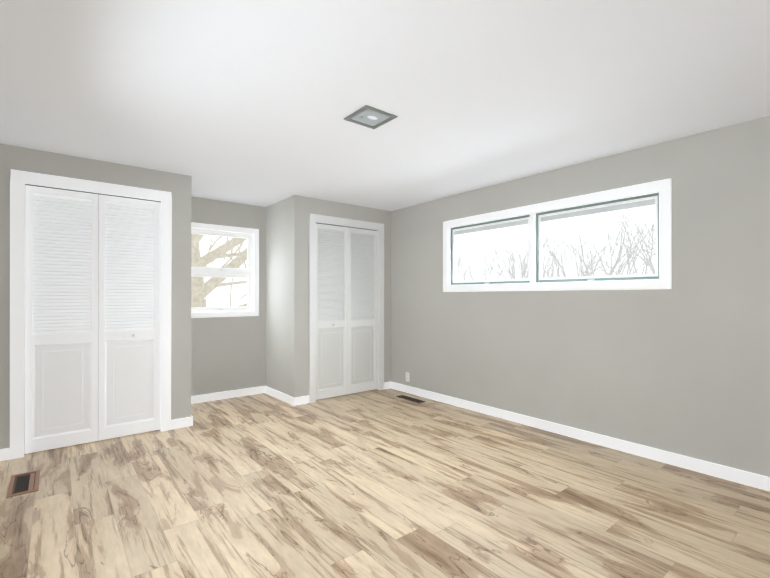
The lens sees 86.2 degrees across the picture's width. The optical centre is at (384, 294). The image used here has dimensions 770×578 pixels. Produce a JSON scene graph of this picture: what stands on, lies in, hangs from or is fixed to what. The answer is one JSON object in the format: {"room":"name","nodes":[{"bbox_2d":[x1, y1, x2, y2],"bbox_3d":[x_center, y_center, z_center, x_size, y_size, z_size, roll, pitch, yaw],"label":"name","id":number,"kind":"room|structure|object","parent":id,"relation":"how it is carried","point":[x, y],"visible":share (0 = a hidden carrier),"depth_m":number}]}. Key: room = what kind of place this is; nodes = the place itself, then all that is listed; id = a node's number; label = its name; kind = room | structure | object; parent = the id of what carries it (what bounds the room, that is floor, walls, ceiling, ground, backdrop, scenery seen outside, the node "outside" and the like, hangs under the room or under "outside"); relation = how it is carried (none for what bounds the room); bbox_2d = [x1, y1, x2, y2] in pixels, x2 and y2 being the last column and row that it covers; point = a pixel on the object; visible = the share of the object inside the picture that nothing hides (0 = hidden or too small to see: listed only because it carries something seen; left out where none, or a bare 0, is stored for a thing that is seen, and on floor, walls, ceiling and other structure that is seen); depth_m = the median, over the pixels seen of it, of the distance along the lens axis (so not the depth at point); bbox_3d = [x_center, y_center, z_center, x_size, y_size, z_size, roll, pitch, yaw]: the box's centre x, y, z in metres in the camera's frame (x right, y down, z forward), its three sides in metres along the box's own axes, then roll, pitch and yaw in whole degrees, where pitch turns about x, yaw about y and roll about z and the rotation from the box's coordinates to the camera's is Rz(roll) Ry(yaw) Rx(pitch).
{"room":"empty bedroom","nodes":[
{"label":"empty bedroom","id":0,"kind":"room"},
{"bbox_2d":[0,144,191,448],"bbox_3d":[-2.499,0.057,3.598,1.474,2.440,0.100,0,0,-39],"label":"wall","id":1,"kind":"structure","parent":0,"point":[178,186],"depth_m":3.69},
{"bbox_2d":[10,169,171,458],"bbox_3d":[-2.500,0.152,3.586,1.134,2.250,0.117,0,0,-39],"label":"door frame","id":2,"kind":"structure","parent":1,"relation":"attached to","point":[20,181],"depth_m":3.26},
{"bbox_2d":[25,185,159,453],"bbox_3d":[-2.487,0.196,3.570,0.957,2.138,0.059,0,0,-39],"label":"bifold closet door","id":3,"kind":"structure","parent":1,"relation":"in","point":[92,361],"depth_m":3.54},
{"bbox_2d":[180,415,192,426],"bbox_3d":[-2.151,1.234,4.351,0.017,0.090,0.871,0,0,-39],"label":"baseboard","id":4,"kind":"structure","parent":1,"relation":"attached to","point":[188,421],"depth_m":3.99},
{"bbox_2d":[24,186,355,428],"bbox_3d":[-2.124,0.062,5.070,4.203,2.440,0.150,0,0,-39],"label":"wall","id":5,"kind":"structure","parent":0,"point":[228,353],"depth_m":5.13},
{"bbox_2d":[191,222,258,317],"bbox_3d":[-2.052,-0.290,5.119,0.931,1.127,0.167,0,0,-39],"label":"alcove window","id":6,"kind":"structure","parent":5,"relation":"in","point":[250,273],"depth_m":5.17},
{"bbox_2d":[191,386,263,403],"bbox_3d":[-2.005,1.237,5.055,1.127,0.090,0.017,0,0,-39],"label":"baseboard","id":7,"kind":"structure","parent":5,"relation":"attached to","point":[254,390],"depth_m":5.08},
{"bbox_2d":[266,197,290,395],"bbox_3d":[-1.302,0.062,5.165,0.100,2.440,0.732,0,0,-39],"label":"wall","id":8,"kind":"structure","parent":0,"point":[278,296],"depth_m":5.11},
{"bbox_2d":[264,386,295,405],"bbox_3d":[-1.303,1.237,5.068,0.017,0.090,0.816,0,0,-39],"label":"baseboard","id":9,"kind":"structure","parent":8,"relation":"attached to","point":[277,394],"depth_m":5.03},
{"bbox_2d":[291,195,390,397],"bbox_3d":[-0.515,0.063,5.265,1.452,2.440,0.100,0,0,-39],"label":"wall","id":10,"kind":"structure","parent":0,"point":[302,208],"depth_m":4.86},
{"bbox_2d":[316,223,376,399],"bbox_3d":[-0.475,0.203,5.258,0.958,2.136,0.059,0,0,-39],"label":"bifold closet door","id":11,"kind":"structure","parent":10,"relation":"in","point":[346,323],"depth_m":5.24},
{"bbox_2d":[309,213,383,402],"bbox_3d":[-0.489,0.159,5.275,1.135,2.248,0.117,0,0,-39],"label":"door frame","id":12,"kind":"structure","parent":10,"relation":"attached to","point":[314,219],"depth_m":5.12},
{"bbox_2d":[0,386,769,577],"bbox_3d":[-0.026,1.333,2.578,4.353,0.120,6.657,0,0,-39],"label":"floor","id":13,"kind":"structure","parent":0,"point":[384,483],"depth_m":2.50},
{"bbox_2d":[6,470,39,497],"bbox_3d":[-2.439,1.271,2.782,0.155,0.006,0.400,0,0,-39],"label":"floor vent","id":14,"kind":"object","parent":13,"relation":"in","point":[23,483],"visible":1,"depth_m":2.77},
{"bbox_2d":[396,395,425,402],"bbox_3d":[0.315,1.279,5.055,0.110,0.006,0.420,0,0,-39],"label":"floor vent","id":15,"kind":"object","parent":13,"relation":"in","point":[411,399],"visible":1,"depth_m":5.03},
{"bbox_2d":[0,0,769,210],"bbox_3d":[-0.026,-1.227,2.587,4.353,0.120,6.657,0,0,-39],"label":"ceiling","id":16,"kind":"structure","parent":0,"point":[253,102],"depth_m":2.29},
{"bbox_2d":[344,105,397,128],"bbox_3d":[-0.096,-1.165,2.706,0.254,0.010,0.254,0,0,-39],"label":"recessed light","id":17,"kind":"object","parent":16,"relation":"in","point":[370,117],"visible":1,"depth_m":2.70},
{"bbox_2d":[356,116,769,476],"bbox_3d":[1.611,0.058,3.900,0.150,2.440,6.657,0,0,-39],"label":"wall","id":18,"kind":"structure","parent":0,"point":[681,366],"depth_m":3.29},
{"bbox_2d":[406,372,409,381],"bbox_3d":[0.297,1.078,5.403,0.009,0.120,0.072,0,0,-39],"label":"electrical outlet plate","id":19,"kind":"object","parent":18,"relation":"attached to","point":[407,377],"visible":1,"depth_m":5.40},
{"bbox_2d":[443,178,671,291],"bbox_3d":[1.484,-0.456,4.046,0.167,0.835,2.325,0,0,-39],"label":"awning window","id":20,"kind":"structure","parent":18,"relation":"in","point":[657,194],"depth_m":3.74},
{"bbox_2d":[388,382,769,491],"bbox_3d":[1.807,1.232,3.519,0.017,0.090,5.531,0,0,-39],"label":"baseboard","id":21,"kind":"structure","parent":18,"relation":"attached to","point":[758,481],"depth_m":3.41},
{"label":"outside","id":22,"kind":"structure","parent":0,"visible":0},
{"bbox_3d":[5.553,4.025,17.159,90.000,0.200,100.000,0,0,-39],"label":"ground","id":23,"kind":"structure","parent":22,"visible":0},
{"bbox_2d":[191,234,246,306],"bbox_3d":[-4.412,-3.468,12.068,16.382,14.770,8.444,0,0,-39],"label":"tree","id":24,"kind":"object","parent":23,"relation":"on","point":[198,300],"depth_m":11.57},
{"bbox_2d":[457,206,655,280],"bbox_3d":[10.861,-1.449,32.250,21.624,10.878,39.707,0,0,-39],"label":"tree","id":25,"kind":"object","parent":23,"relation":"on","point":[524,272],"depth_m":28.20}
]}

